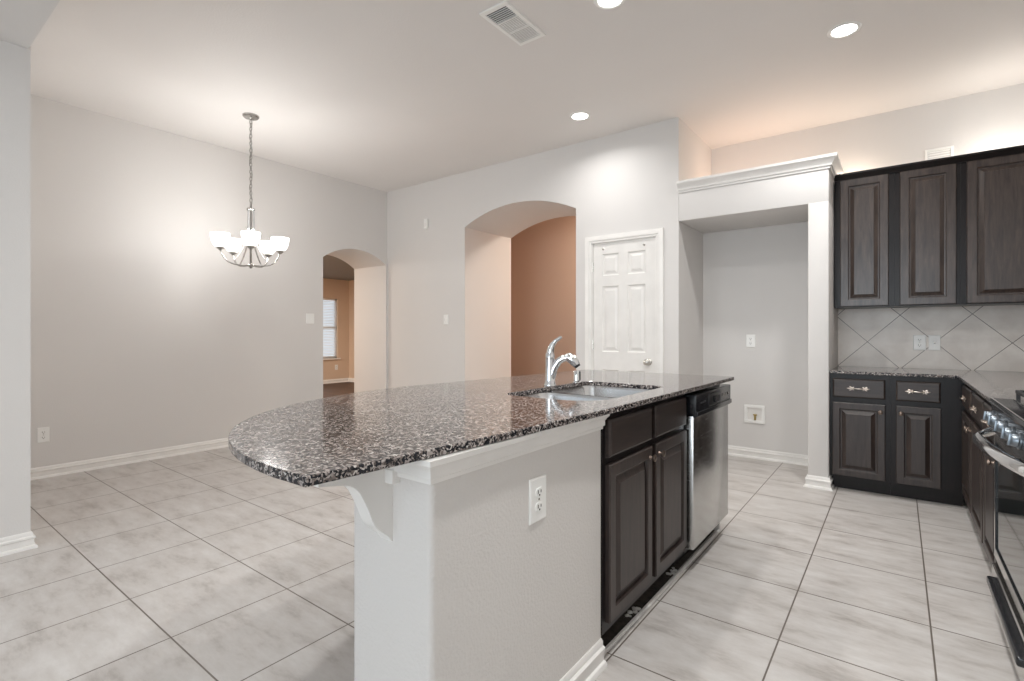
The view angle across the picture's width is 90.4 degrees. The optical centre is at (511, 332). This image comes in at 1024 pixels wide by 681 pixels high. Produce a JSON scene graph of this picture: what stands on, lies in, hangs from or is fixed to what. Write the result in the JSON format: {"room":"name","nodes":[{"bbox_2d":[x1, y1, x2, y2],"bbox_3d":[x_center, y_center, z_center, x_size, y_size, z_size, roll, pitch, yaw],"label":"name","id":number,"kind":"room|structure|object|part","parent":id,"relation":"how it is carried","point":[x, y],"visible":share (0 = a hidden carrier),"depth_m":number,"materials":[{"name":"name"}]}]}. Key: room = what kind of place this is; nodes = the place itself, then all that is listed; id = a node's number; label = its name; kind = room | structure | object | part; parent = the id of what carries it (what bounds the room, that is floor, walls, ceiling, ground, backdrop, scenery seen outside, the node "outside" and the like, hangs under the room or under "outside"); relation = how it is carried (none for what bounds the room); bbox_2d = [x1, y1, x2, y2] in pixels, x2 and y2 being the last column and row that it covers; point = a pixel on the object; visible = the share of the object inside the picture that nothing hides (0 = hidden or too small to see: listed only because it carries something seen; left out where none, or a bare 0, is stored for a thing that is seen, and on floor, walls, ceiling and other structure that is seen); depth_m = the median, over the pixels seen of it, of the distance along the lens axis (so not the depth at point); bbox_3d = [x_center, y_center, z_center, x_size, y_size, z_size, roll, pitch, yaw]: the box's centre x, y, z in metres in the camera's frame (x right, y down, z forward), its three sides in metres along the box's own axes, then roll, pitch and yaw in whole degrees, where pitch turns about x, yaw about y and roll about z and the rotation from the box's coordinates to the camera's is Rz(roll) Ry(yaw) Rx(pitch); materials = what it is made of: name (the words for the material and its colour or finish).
{"room":"kitchen","nodes":[
{"label":"kitchen","id":0,"kind":"room"},
{"bbox_2d":[0,40,30,537],"bbox_3d":[-3.450,-0.359,3.071,1.726,3.053,0.512,0,0,37],"label":"wall column","id":1,"kind":"structure","parent":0,"point":[15,60],"depth_m":2.70,"materials":[{"name":"paint"}]},
{"bbox_2d":[0,531,37,556],"bbox_3d":[-3.413,1.122,3.042,1.684,0.090,0.564,0,0,37],"label":"baseboard","id":2,"kind":"structure","parent":1,"relation":"attached to","point":[21,542],"depth_m":2.70,"materials":[{"name":"white paint"}]},
{"bbox_2d":[0,0,59,48],"bbox_3d":[-0.898,-1.710,1.125,4.692,0.353,0.504,0,0,37],"label":"ceiling","id":3,"kind":"structure","parent":0,"point":[21,21],"depth_m":2.48,"materials":[{"name":"paint"}]},
{"bbox_2d":[31,95,386,467],"bbox_3d":[-4.531,-0.359,3.653,0.700,3.053,8.530,0,0,37],"label":"wall","id":4,"kind":"structure","parent":0,"point":[144,337],"depth_m":4.80,"materials":[{"name":"paint"}]},
{"bbox_2d":[37,427,49,442],"bbox_3d":[-3.762,0.822,4.078,0.009,0.120,0.075,0,0,37],"label":"wall outlet","id":5,"kind":"object","parent":4,"relation":"attached to","point":[43,434],"visible":1,"depth_m":4.08,"materials":[{"name":"white plastic"}]},
{"bbox_2d":[31,438,227,479],"bbox_3d":[-3.377,1.122,5.149,0.726,0.090,2.869,0,0,37],"label":"baseboard","id":6,"kind":"structure","parent":4,"relation":"attached to","point":[122,459],"depth_m":4.49,"materials":[{"name":"white paint"}]},
{"bbox_2d":[306,313,313,323],"bbox_3d":[-2.354,-0.163,5.930,0.009,0.118,0.100,0,0,37],"label":"light switch","id":7,"kind":"object","parent":4,"relation":"attached to","point":[309,317],"visible":1,"depth_m":5.92,"materials":[{"name":"white plastic"}]},
{"bbox_2d":[323,278,353,379],"bbox_3d":[-3.536,-0.083,9.096,4.440,2.500,4.600,0,0,37],"label":"wall","id":8,"kind":"structure","parent":0,"point":[341,290],"depth_m":11.94,"materials":[{"name":"beige paint"}]},
{"bbox_2d":[323,298,340,359],"bbox_3d":[-4.362,-0.078,11.495,0.140,1.400,1.020,0,0,37],"label":"window","id":9,"kind":"structure","parent":8,"relation":"in","point":[329,305],"depth_m":11.72,"materials":[{"name":"white glass"}]},
{"bbox_3d":[-4.408,-0.093,11.530,0.004,1.310,0.860,0,0,37],"label":"pane","id":10,"kind":"part","parent":9,"relation":"part of","materials":[{"name":"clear glass"}]},
{"bbox_2d":[323,301,335,356],"bbox_3d":[-4.359,-0.080,11.493,0.001,1.284,0.880,0,0,37],"label":"blind","id":11,"kind":"object","parent":9,"relation":"attached to","point":[325,327],"depth_m":11.70,"materials":[{"name":"white plastic"}]},
{"bbox_2d":[323,378,353,383],"bbox_3d":[-3.514,1.122,9.091,4.200,0.090,4.320,0,0,37],"label":"baseboard","id":12,"kind":"structure","parent":8,"relation":"attached to","point":[328,381],"depth_m":11.84,"materials":[{"name":"white paint"}]},
{"bbox_2d":[323,255,353,280],"bbox_3d":[-3.556,-1.283,9.111,4.310,0.100,4.600,0,0,37],"label":"ceiling","id":13,"kind":"structure","parent":0,"point":[333,267],"depth_m":9.94,"materials":[{"name":"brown paint"}]},
{"bbox_2d":[0,382,1019,680],"bbox_3d":[-2.802,1.226,4.204,11.650,0.122,11.500,0,0,37],"label":"floor","id":14,"kind":"structure","parent":0,"point":[208,565],"depth_m":2.32,"materials":[{"name":"tile"}]},
{"bbox_2d":[314,391,719,680],"bbox_3d":[0.233,0.723,2.185,0.677,0.889,2.561,0,0,37],"label":"kitchen island","id":15,"kind":"object","parent":14,"relation":"on","point":[453,580],"visible":0.73,"depth_m":1.29,"materials":[{"name":"paint"}]},
{"bbox_2d":[228,370,733,486],"bbox_3d":[0.050,0.267,2.240,1.118,0.020,2.638,0,0,37],"label":"island countertop","id":16,"kind":"structure","parent":15,"relation":"on","point":[328,439],"depth_m":1.51,"materials":[{"name":"stone"}]},
{"bbox_2d":[544,336,579,385],"bbox_3d":[0.243,0.137,2.463,0.178,0.240,0.060,0,0,15],"label":"kitchen faucet","id":17,"kind":"object","parent":16,"relation":"on","point":[552,365],"visible":1,"depth_m":2.46,"materials":[{"name":"silver metal"}]},
{"bbox_2d":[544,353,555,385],"bbox_3d":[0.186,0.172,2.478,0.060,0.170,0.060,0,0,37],"label":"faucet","id":18,"kind":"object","parent":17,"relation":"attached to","point":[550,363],"depth_m":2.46,"materials":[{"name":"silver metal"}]},
{"bbox_3d":[0.204,0.063,2.470,0.079,0.092,0.038,0,0,25],"label":"lever","id":19,"kind":"part","parent":17,"relation":"part of","materials":[{"name":"silver metal"}]},
{"bbox_3d":[0.221,0.166,2.465,0.107,0.124,0.042,0,0,20],"label":"spout","id":20,"kind":"part","parent":17,"relation":"part of","materials":[{"name":"silver metal"}]},
{"bbox_2d":[573,370,580,382],"bbox_3d":[0.333,0.225,2.605,0.044,0.064,0.043,0,0,37],"label":"air gap cap","id":21,"kind":"object","parent":16,"relation":"on","point":[577,374],"visible":1,"depth_m":2.59,"materials":[{"name":"silver metal"}]},
{"bbox_2d":[522,385,651,400],"bbox_3d":[0.344,0.372,2.270,0.462,0.189,0.752,0,0,37],"label":"sink","id":22,"kind":"object","parent":16,"relation":"in","point":[584,392],"visible":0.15,"depth_m":2.52,"materials":[{"name":"silver metal"}]},
{"bbox_2d":[522,392,612,400],"bbox_3d":[0.224,0.372,2.111,0.462,0.189,0.354,0,0,37],"label":"basin","id":23,"kind":"object","parent":22,"relation":"in","point":[547,395],"depth_m":2.28,"materials":[{"name":"silver metal"}]},
{"bbox_2d":[547,385,651,397],"bbox_3d":[0.446,0.362,2.404,0.462,0.169,0.414,0,0,37],"label":"basin","id":24,"kind":"object","parent":22,"relation":"in","point":[584,391],"depth_m":2.56,"materials":[{"name":"silver metal"}]},
{"bbox_3d":[0.018,0.308,1.479,0.163,0.061,0.854,0,0,37],"label":"crown moulding","id":25,"kind":"part","parent":15,"relation":"part of","materials":[{"name":"white paint"}]},
{"bbox_2d":[529,474,545,524],"bbox_3d":[0.077,0.483,1.473,0.009,0.128,0.084,0,0,37],"label":"wall outlet","id":26,"kind":"object","parent":15,"relation":"attached to","point":[537,485],"visible":1,"depth_m":1.47,"materials":[{"name":"white plastic"}]},
{"bbox_2d":[536,487,542,496],"bbox_3d":[0.079,0.462,1.472,0.004,0.025,0.034,0,0,37],"label":"socket","id":27,"kind":"object","parent":26,"relation":"attached to","point":[539,490],"depth_m":1.47,"materials":[{"name":"plastic"}]},
{"bbox_2d":[536,501,542,511],"bbox_3d":[0.079,0.504,1.472,0.004,0.025,0.034,0,0,37],"label":"socket","id":28,"kind":"object","parent":26,"relation":"attached to","point":[539,504],"depth_m":1.47,"materials":[{"name":"plastic"}]},
{"bbox_3d":[0.281,1.122,2.256,0.667,0.090,2.390,0,0,37],"label":"baseboard","id":29,"kind":"part","parent":15,"relation":"part of","materials":[{"name":"white paint"}]},
{"bbox_2d":[625,606,640,616],"bbox_3d":[0.502,1.162,2.112,0.043,0.012,0.094,0,0,37],"label":"lump","id":30,"kind":"object","parent":14,"relation":"on","point":[635,609],"visible":1,"depth_m":2.11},
{"bbox_2d":[601,394,686,634],"bbox_3d":[0.372,0.723,2.284,0.608,0.888,0.855,0,0,37],"label":"base cabinet","id":31,"kind":"object","parent":14,"relation":"on","point":[644,447],"visible":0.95,"depth_m":2.00,"materials":[{"name":"brown wood"}]},
{"bbox_3d":[0.457,0.378,1.956,0.020,0.135,0.388,0,0,37],"label":"false drawer","id":32,"kind":"part","parent":31,"relation":"part of","materials":[{"name":"brown wood"}]},
{"bbox_3d":[0.457,0.750,1.956,0.020,0.561,0.388,0,0,37],"label":"door","id":33,"kind":"part","parent":31,"relation":"part of","materials":[{"name":"brown wood"}]},
{"bbox_3d":[0.577,0.512,2.074,0.028,0.029,0.029,0,0,37],"label":"knob","id":34,"kind":"part","parent":31,"relation":"part of","materials":[{"name":"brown metal"}]},
{"bbox_3d":[0.636,0.512,2.152,0.028,0.029,0.029,0,0,37],"label":"knob","id":35,"kind":"part","parent":31,"relation":"part of","materials":[{"name":"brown metal"}]},
{"bbox_3d":[0.718,0.378,2.299,0.020,0.135,0.387,0,0,37],"label":"false drawer","id":36,"kind":"part","parent":31,"relation":"part of","materials":[{"name":"brown wood"}]},
{"bbox_3d":[0.718,0.750,2.299,0.020,0.561,0.387,0,0,37],"label":"door","id":37,"kind":"part","parent":31,"relation":"part of","materials":[{"name":"brown wood"}]},
{"bbox_2d":[604,529,719,654],"bbox_3d":[0.769,1.161,2.405,0.012,0.011,1.460,0,0,38],"label":"strip","id":38,"kind":"object","parent":14,"relation":"on","point":[641,612],"visible":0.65,"depth_m":2.22,"materials":[{"name":"white paint"}]},
{"bbox_2d":[666,567,677,574],"bbox_3d":[0.782,1.162,2.473,0.041,0.012,0.091,0,0,37],"label":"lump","id":39,"kind":"object","parent":14,"relation":"on","point":[674,570],"visible":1,"depth_m":2.47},
{"bbox_2d":[672,384,731,565],"bbox_3d":[0.838,0.725,2.868,0.632,0.860,0.625,0,0,37],"label":"dishwasher","id":40,"kind":"object","parent":14,"relation":"on","point":[706,426],"visible":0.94,"depth_m":2.61,"materials":[{"name":"silver metal"}]},
{"bbox_3d":[0.973,1.117,2.766,0.030,0.076,0.605,0,0,37],"label":"toe panel","id":41,"kind":"part","parent":40,"relation":"part of","materials":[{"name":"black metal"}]},
{"bbox_3d":[1.046,0.723,2.710,0.045,0.656,0.625,0,0,37],"label":"door","id":42,"kind":"part","parent":40,"relation":"part of","materials":[{"name":"silver metal"}]},
{"bbox_3d":[1.054,0.355,2.704,0.065,0.113,0.625,0,0,37],"label":"control panel","id":43,"kind":"part","parent":40,"relation":"part of","materials":[{"name":"black plastic"}]},
{"bbox_3d":[1.073,0.345,2.667,0.014,0.032,0.090,0,0,37],"label":"latch handle","id":44,"kind":"part","parent":40,"relation":"part of","materials":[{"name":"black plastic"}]},
{"bbox_2d":[808,201,837,477],"bbox_3d":[2.507,0.092,4.086,0.135,2.150,0.700,0,0,37],"label":"wall pier","id":45,"kind":"object","parent":14,"relation":"on","point":[822,314],"visible":0.78,"depth_m":3.81,"materials":[{"name":"paint"}]},
{"bbox_2d":[803,474,834,490],"bbox_3d":[2.493,1.122,4.068,0.187,0.090,0.706,0,0,37],"label":"baseboard","id":46,"kind":"object","parent":45,"relation":"attached to","point":[816,482],"visible":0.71,"depth_m":3.79,"materials":[{"name":"white paint"}]},
{"bbox_2d":[830,373,889,494],"bbox_3d":[2.706,0.735,3.930,0.360,0.864,0.688,0,0,37],"label":"base cabinet","id":47,"kind":"object","parent":14,"relation":"on","point":[859,403],"visible":0.99,"depth_m":3.69,"materials":[{"name":"brown wood"}]},
{"bbox_3d":[2.502,0.407,3.671,0.140,0.034,0.028,0,0,37],"label":"drawer pull","id":48,"kind":"part","parent":47,"relation":"part of","materials":[{"name":"grey metal"}]},
{"bbox_3d":[2.515,0.784,3.690,0.317,0.538,0.020,0,0,37],"label":"door","id":49,"kind":"part","parent":47,"relation":"part of","materials":[{"name":"brown wood"}]},
{"bbox_3d":[2.516,0.407,3.690,0.315,0.137,0.020,0,0,37],"label":"drawer","id":50,"kind":"part","parent":47,"relation":"part of","materials":[{"name":"brown wood"}]},
{"bbox_2d":[890,376,964,506],"bbox_3d":[3.006,0.735,3.702,0.393,0.864,0.688,0,0,37],"label":"base cabinet","id":51,"kind":"object","parent":14,"relation":"on","point":[926,412],"visible":0.99,"depth_m":3.46,"materials":[{"name":"brown wood"}]},
{"bbox_3d":[2.770,0.406,3.466,0.140,0.034,0.028,0,0,37],"label":"drawer pull","id":52,"kind":"part","parent":51,"relation":"part of","materials":[{"name":"grey metal"}]},
{"bbox_3d":[2.785,0.406,3.485,0.240,0.139,0.020,0,0,37],"label":"drawer","id":53,"kind":"part","parent":51,"relation":"part of","materials":[{"name":"brown wood"}]},
{"bbox_3d":[2.786,0.783,3.485,0.242,0.540,0.020,0,0,37],"label":"door","id":54,"kind":"part","parent":51,"relation":"part of","materials":[{"name":"brown wood"}]},
{"bbox_2d":[960,384,987,542],"bbox_3d":[2.863,0.735,2.738,0.642,0.864,1.078,0,0,37],"label":"base cabinet","id":55,"kind":"object","parent":14,"relation":"on","point":[972,456],"visible":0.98,"depth_m":2.82,"materials":[{"name":"brown wood"}]},
{"bbox_2d":[829,366,1023,401],"bbox_3d":[2.646,0.292,3.033,1.356,0.020,2.188,0,0,37],"label":"countertop","id":56,"kind":"structure","parent":55,"relation":"on","point":[994,384],"depth_m":3.38,"materials":[{"name":"stone"}]},
{"bbox_3d":[2.788,0.405,3.108,0.020,0.135,0.460,0,0,37],"label":"drawer","id":57,"kind":"part","parent":55,"relation":"part of","materials":[{"name":"brown wood"}]},
{"bbox_3d":[2.785,0.774,3.104,0.020,0.535,0.470,0,0,37],"label":"door","id":58,"kind":"part","parent":55,"relation":"part of","materials":[{"name":"brown wood"}]},
{"bbox_3d":[2.653,0.685,2.898,0.018,0.764,1.078,0,0,37],"label":"frame","id":59,"kind":"part","parent":55,"relation":"part of","materials":[{"name":"brown wood"}]},
{"bbox_3d":[2.477,0.774,2.698,0.020,0.535,0.490,0,0,37],"label":"door","id":60,"kind":"part","parent":55,"relation":"part of","materials":[{"name":"brown wood"}]},
{"bbox_3d":[2.455,0.405,2.670,0.020,0.135,0.451,0,0,37],"label":"drawer","id":61,"kind":"part","parent":55,"relation":"part of","materials":[{"name":"brown wood"}]},
{"bbox_2d":[981,402,996,566],"bbox_3d":[2.399,0.735,2.128,0.642,0.864,0.452,0,0,37],"label":"base cabinet","id":62,"kind":"object","parent":14,"relation":"on","point":[988,463],"visible":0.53,"depth_m":2.32,"materials":[{"name":"brown wood"}]},
{"bbox_3d":[2.174,0.405,2.300,0.020,0.135,0.410,0,0,37],"label":"drawer","id":63,"kind":"part","parent":62,"relation":"part of","materials":[{"name":"brown wood"}]},
{"bbox_3d":[2.174,0.774,2.300,0.020,0.535,0.410,0,0,37],"label":"door","id":64,"kind":"part","parent":62,"relation":"part of","materials":[{"name":"brown wood"}]},
{"bbox_3d":[2.049,0.557,2.175,0.028,0.029,0.029,0,0,37],"label":"knob","id":65,"kind":"part","parent":62,"relation":"part of","materials":[{"name":"silver metal"}]},
{"bbox_2d":[972,390,1023,680],"bbox_3d":[2.002,0.700,1.662,0.701,0.934,0.760,0,0,37],"label":"gas range","id":66,"kind":"object","parent":14,"relation":"on","point":[1005,419],"visible":1,"depth_m":1.81,"materials":[{"name":"silver metal"}]},
{"bbox_3d":[1.943,0.343,2.071,0.035,0.052,0.052,0,0,37],"label":"knob","id":67,"kind":"part","parent":66,"relation":"part of","materials":[{"name":"silver metal"}]},
{"bbox_3d":[1.865,0.343,1.968,0.035,0.052,0.052,0,0,37],"label":"knob","id":68,"kind":"part","parent":66,"relation":"part of","materials":[{"name":"silver metal"}]},
{"bbox_3d":[1.746,0.407,1.823,0.099,0.073,0.676,0,0,37],"label":"oven handle","id":69,"kind":"part","parent":66,"relation":"part of","materials":[{"name":"silver metal"}]},
{"bbox_3d":[1.768,0.343,1.841,0.035,0.052,0.052,0,0,37],"label":"knob","id":70,"kind":"part","parent":66,"relation":"part of","materials":[{"name":"silver metal"}]},
{"bbox_3d":[1.745,1.001,1.796,0.033,0.032,0.658,0,0,37],"label":"drawer handle","id":71,"kind":"part","parent":66,"relation":"part of","materials":[{"name":"black metal"}]},
{"bbox_3d":[1.801,0.344,1.815,0.066,0.097,0.760,0,0,37],"label":"control panel","id":72,"kind":"part","parent":66,"relation":"part of","materials":[{"name":"black plastic"}]},
{"bbox_2d":[989,397,1023,428],"bbox_3d":[2.029,0.283,1.642,0.634,0.024,0.760,0,0,37],"label":"cooktop","id":73,"kind":"object","parent":66,"relation":"in","point":[1012,410],"depth_m":1.86,"materials":[{"name":"black metal"}]},
{"bbox_3d":[1.671,0.343,1.713,0.035,0.052,0.052,0,0,37],"label":"knob","id":74,"kind":"part","parent":66,"relation":"part of","materials":[{"name":"silver metal"}]},
{"bbox_3d":[1.799,1.042,1.817,0.041,0.160,0.752,0,0,37],"label":"drawer","id":75,"kind":"part","parent":66,"relation":"part of","materials":[{"name":"silver metal"}]},
{"bbox_3d":[1.802,0.667,1.815,0.035,0.530,0.752,0,0,37],"label":"oven door","id":76,"kind":"part","parent":66,"relation":"part of","materials":[{"name":"silver metal"}]},
{"bbox_3d":[1.592,0.343,1.610,0.035,0.052,0.052,0,0,37],"label":"knob","id":77,"kind":"part","parent":66,"relation":"part of","materials":[{"name":"silver metal"}]},
{"bbox_2d":[31,0,1023,191],"bbox_3d":[-1.596,-1.936,2.156,7.250,0.100,9.700,0,0,37],"label":"ceiling","id":78,"kind":"structure","parent":0,"point":[383,95],"depth_m":3.60,"materials":[{"name":"paint"}]},
{"bbox_2d":[210,112,288,268],"bbox_3d":[-2.287,-1.222,4.413,0.601,1.327,0.597,0,0,37],"label":"chandelier","id":79,"kind":"object","parent":78,"relation":"hanging from","point":[221,240],"visible":1,"depth_m":4.41,"materials":[{"name":"white glass"}]},
{"bbox_3d":[-2.440,-0.773,4.248,0.148,0.112,0.148,0,0,37],"label":"lamp shade","id":80,"kind":"part","parent":79,"relation":"part of","materials":[{"name":"white glass"}]},
{"bbox_3d":[-2.485,-0.773,4.526,0.148,0.112,0.148,0,0,37],"label":"lamp shade","id":81,"kind":"part","parent":79,"relation":"part of","materials":[{"name":"white glass"}]},
{"bbox_3d":[-2.364,-0.638,4.325,0.015,0.129,0.223,0,0,45],"label":"arm","id":82,"kind":"part","parent":79,"relation":"part of","materials":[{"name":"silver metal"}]},
{"bbox_3d":[-2.271,-1.474,4.418,0.020,0.758,0.020,0,0,-42],"label":"chain","id":83,"kind":"part","parent":79,"relation":"part of","materials":[{"name":"silver metal"}]},
{"bbox_3d":[-2.161,-0.773,4.205,0.148,0.112,0.148,0,0,37],"label":"lamp shade","id":84,"kind":"part","parent":79,"relation":"part of","materials":[{"name":"white glass"}]},
{"bbox_3d":[-2.271,-1.472,4.418,0.027,0.758,0.027,0,0,37],"label":"cord","id":85,"kind":"part","parent":79,"relation":"part of","materials":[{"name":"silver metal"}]},
{"bbox_3d":[-2.211,-0.638,4.301,0.015,0.129,0.223,0,0,-27],"label":"arm","id":86,"kind":"part","parent":79,"relation":"part of","materials":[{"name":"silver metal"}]},
{"bbox_3d":[-2.235,-0.773,4.655,0.148,0.112,0.148,0,0,37],"label":"lamp shade","id":87,"kind":"part","parent":79,"relation":"part of","materials":[{"name":"white glass"}]},
{"bbox_3d":[-2.142,-0.638,4.439,0.224,0.129,0.015,0,0,-9],"label":"arm","id":88,"kind":"part","parent":79,"relation":"part of","materials":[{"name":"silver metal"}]},
{"bbox_3d":[-2.034,-0.773,4.456,0.148,0.112,0.148,0,0,37],"label":"lamp shade","id":89,"kind":"part","parent":79,"relation":"part of","materials":[{"name":"white glass"}]},
{"bbox_2d":[479,0,545,45],"bbox_3d":[0.010,-1.881,3.106,0.200,0.009,0.416,0,0,37],"label":"ceiling vent","id":90,"kind":"object","parent":78,"relation":"in","point":[514,23],"visible":1,"depth_m":3.09,"materials":[{"name":"white plastic"}]},
{"bbox_2d":[569,111,590,120],"bbox_3d":[0.592,-1.883,4.425,0.184,0.007,0.184,0,0,37],"label":"recessed light","id":91,"kind":"object","parent":78,"relation":"in","point":[578,116],"visible":1,"depth_m":4.41,"materials":[{"name":"white plastic"}]},
{"bbox_2d":[572,113,587,118],"bbox_3d":[0.592,-1.883,4.425,0.140,0.003,0.140,0,0,37],"label":"diffuser","id":92,"kind":"object","parent":91,"relation":"attached to","point":[574,115],"depth_m":4.42,"materials":[{"name":"white plastic"}]},
{"bbox_2d":[594,0,625,9],"bbox_3d":[0.554,-1.883,2.873,0.184,0.007,0.184,0,0,37],"label":"recessed light","id":93,"kind":"object","parent":78,"relation":"in","point":[602,4],"visible":1,"depth_m":2.91,"materials":[{"name":"white plastic"}]},
{"bbox_2d":[598,0,620,6],"bbox_3d":[0.554,-1.883,2.873,0.140,0.003,0.140,0,0,37],"label":"diffuser","id":94,"kind":"object","parent":93,"relation":"attached to","point":[601,3],"depth_m":2.91,"materials":[{"name":"white plastic"}]},
{"bbox_2d":[827,21,861,38],"bbox_3d":[2.070,-1.883,3.167,0.184,0.007,0.184,0,0,37],"label":"recessed light","id":95,"kind":"object","parent":78,"relation":"in","point":[845,29],"visible":1,"depth_m":3.16,"materials":[{"name":"white plastic"}]},
{"bbox_2d":[832,24,856,35],"bbox_3d":[2.070,-1.883,3.167,0.140,0.003,0.140,0,0,37],"label":"diffuser","id":96,"kind":"object","parent":95,"relation":"attached to","point":[840,29],"depth_m":3.16,"materials":[{"name":"white"}]},
{"bbox_2d":[511,216,575,376],"bbox_3d":[0.860,-0.358,6.831,4.100,3.050,1.284,0,0,37],"label":"wall","id":97,"kind":"structure","parent":0,"point":[543,254],"depth_m":7.80,"materials":[{"name":"beige paint"}]},
{"bbox_2d":[387,117,708,387],"bbox_3d":[-0.126,-0.359,6.211,4.660,3.053,0.895,0,0,37],"label":"wall","id":98,"kind":"structure","parent":0,"point":[458,267],"depth_m":5.91,"materials":[{"name":"paint"}]},
{"bbox_2d":[424,219,427,228],"bbox_3d":[-1.075,-1.358,6.348,0.060,0.124,0.034,0,0,37],"label":"sensor","id":99,"kind":"object","parent":98,"relation":"attached to","point":[425,220],"visible":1,"depth_m":6.33,"materials":[{"name":"white plastic"}]},
{"bbox_2d":[444,315,447,323],"bbox_3d":[-0.806,-0.158,6.155,0.075,0.118,0.016,0,0,37],"label":"light switch","id":100,"kind":"object","parent":98,"relation":"attached to","point":[445,316],"visible":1,"depth_m":6.15,"materials":[{"name":"white plastic"}]},
{"bbox_2d":[593,237,654,372],"bbox_3d":[1.032,0.146,4.761,0.636,2.018,0.107,0,0,37],"label":"door","id":101,"kind":"structure","parent":98,"relation":"in","point":[623,271],"depth_m":4.77,"materials":[{"name":"white paint"}]},
{"bbox_3d":[1.221,0.269,4.592,0.066,0.066,0.067,0,0,37],"label":"knob","id":102,"kind":"part","parent":101,"relation":"part of","materials":[{"name":"silver metal"}]},
{"bbox_2d":[585,228,663,372],"bbox_3d":[1.065,0.117,4.799,0.786,2.099,0.130,0,0,37],"label":"door frame","id":103,"kind":"structure","parent":98,"relation":"attached to","point":[658,233],"depth_m":4.65,"materials":[{"name":"white paint"}]},
{"bbox_2d":[679,168,833,233],"bbox_3d":[2.115,-1.113,4.384,1.120,0.280,0.700,0,0,37],"label":"wall","id":104,"kind":"structure","parent":0,"point":[780,200],"depth_m":4.14,"materials":[{"name":"paint"}]},
{"bbox_2d":[676,152,843,192],"bbox_3d":[2.121,-1.264,4.343,1.177,0.091,0.758,0,0,37],"label":"trim","id":105,"kind":"structure","parent":104,"relation":"attached to","point":[832,161],"depth_m":4.00,"materials":[{"name":"white paint"}]},
{"bbox_2d":[703,83,1023,454],"bbox_3d":[3.002,-0.359,4.370,2.610,3.053,0.369,0,0,37],"label":"wall","id":106,"kind":"structure","parent":0,"point":[755,280],"depth_m":4.50,"materials":[{"name":"paint"}]},
{"bbox_2d":[746,335,754,346],"bbox_3d":[2.225,0.079,4.735,0.078,0.118,0.009,0,0,37],"label":"wall outlet","id":107,"kind":"object","parent":106,"relation":"attached to","point":[750,339],"visible":1,"depth_m":4.73,"materials":[{"name":"white plastic"}]},
{"bbox_2d":[744,404,764,423],"bbox_3d":[2.247,0.757,4.709,0.176,0.166,0.024,0,0,37],"label":"water supply box","id":108,"kind":"object","parent":106,"relation":"attached to","point":[752,413],"visible":1,"depth_m":4.71,"materials":[{"name":"white plastic"}]},
{"bbox_3d":[2.253,0.757,4.717,0.126,0.118,0.002,0,0,37],"label":"plate","id":109,"kind":"part","parent":108,"relation":"part of","materials":[{"name":"white paint"}]},
{"bbox_2d":[728,445,807,465],"bbox_3d":[2.265,1.122,4.693,0.985,0.090,0.026,0,0,37],"label":"baseboard","id":110,"kind":"structure","parent":106,"relation":"attached to","point":[776,456],"depth_m":4.63,"materials":[{"name":"white paint"}]},
{"bbox_2d":[834,173,894,308],"bbox_3d":[2.810,-0.701,4.049,0.380,1.008,0.365,0,0,37],"label":"upper cabinet","id":111,"kind":"object","parent":106,"relation":"attached to","point":[863,207],"visible":0.98,"depth_m":3.91,"materials":[{"name":"brown wood"}]},
{"bbox_2d":[913,335,925,349],"bbox_3d":[3.197,0.079,3.984,0.078,0.120,0.009,0,0,37],"label":"wall outlet","id":112,"kind":"object","parent":106,"relation":"attached to","point":[919,341],"visible":1,"depth_m":3.98,"materials":[{"name":"white plastic"}]},
{"bbox_2d":[894,163,960,307],"bbox_3d":[3.111,-0.701,3.821,0.374,1.008,0.365,0,0,37],"label":"upper cabinet","id":113,"kind":"object","parent":106,"relation":"attached to","point":[927,201],"visible":1,"depth_m":3.68,"materials":[{"name":"brown wood"}]},
{"bbox_2d":[928,335,940,349],"bbox_3d":[3.268,0.079,3.929,0.072,0.118,0.011,0,0,37],"label":"cable jack plate","id":114,"kind":"object","parent":106,"relation":"attached to","point":[934,341],"visible":1,"depth_m":3.93,"materials":[{"name":"white plastic"}]},
{"bbox_2d":[925,145,953,159],"bbox_3d":[3.477,-1.428,4.134,0.180,0.150,0.010,0,0,37],"label":"air vent","id":115,"kind":"object","parent":106,"relation":"in","point":[947,148],"visible":0.57,"depth_m":4.13,"materials":[{"name":"white plastic"}]},
{"bbox_2d":[956,153,1023,306],"bbox_3d":[3.494,-0.701,3.530,0.588,1.008,0.365,0,0,37],"label":"upper cabinet","id":116,"kind":"object","parent":106,"relation":"attached to","point":[992,189],"visible":0.97,"depth_m":3.46,"materials":[{"name":"brown wood"}]},
{"bbox_2d":[834,145,1023,181],"bbox_3d":[3.083,-1.218,3.613,1.342,0.046,0.040,0,0,37],"label":"crown molding","id":117,"kind":"structure","parent":116,"relation":"attached to","point":[1019,149],"depth_m":3.65,"materials":[{"name":"brown wood"}]}
]}

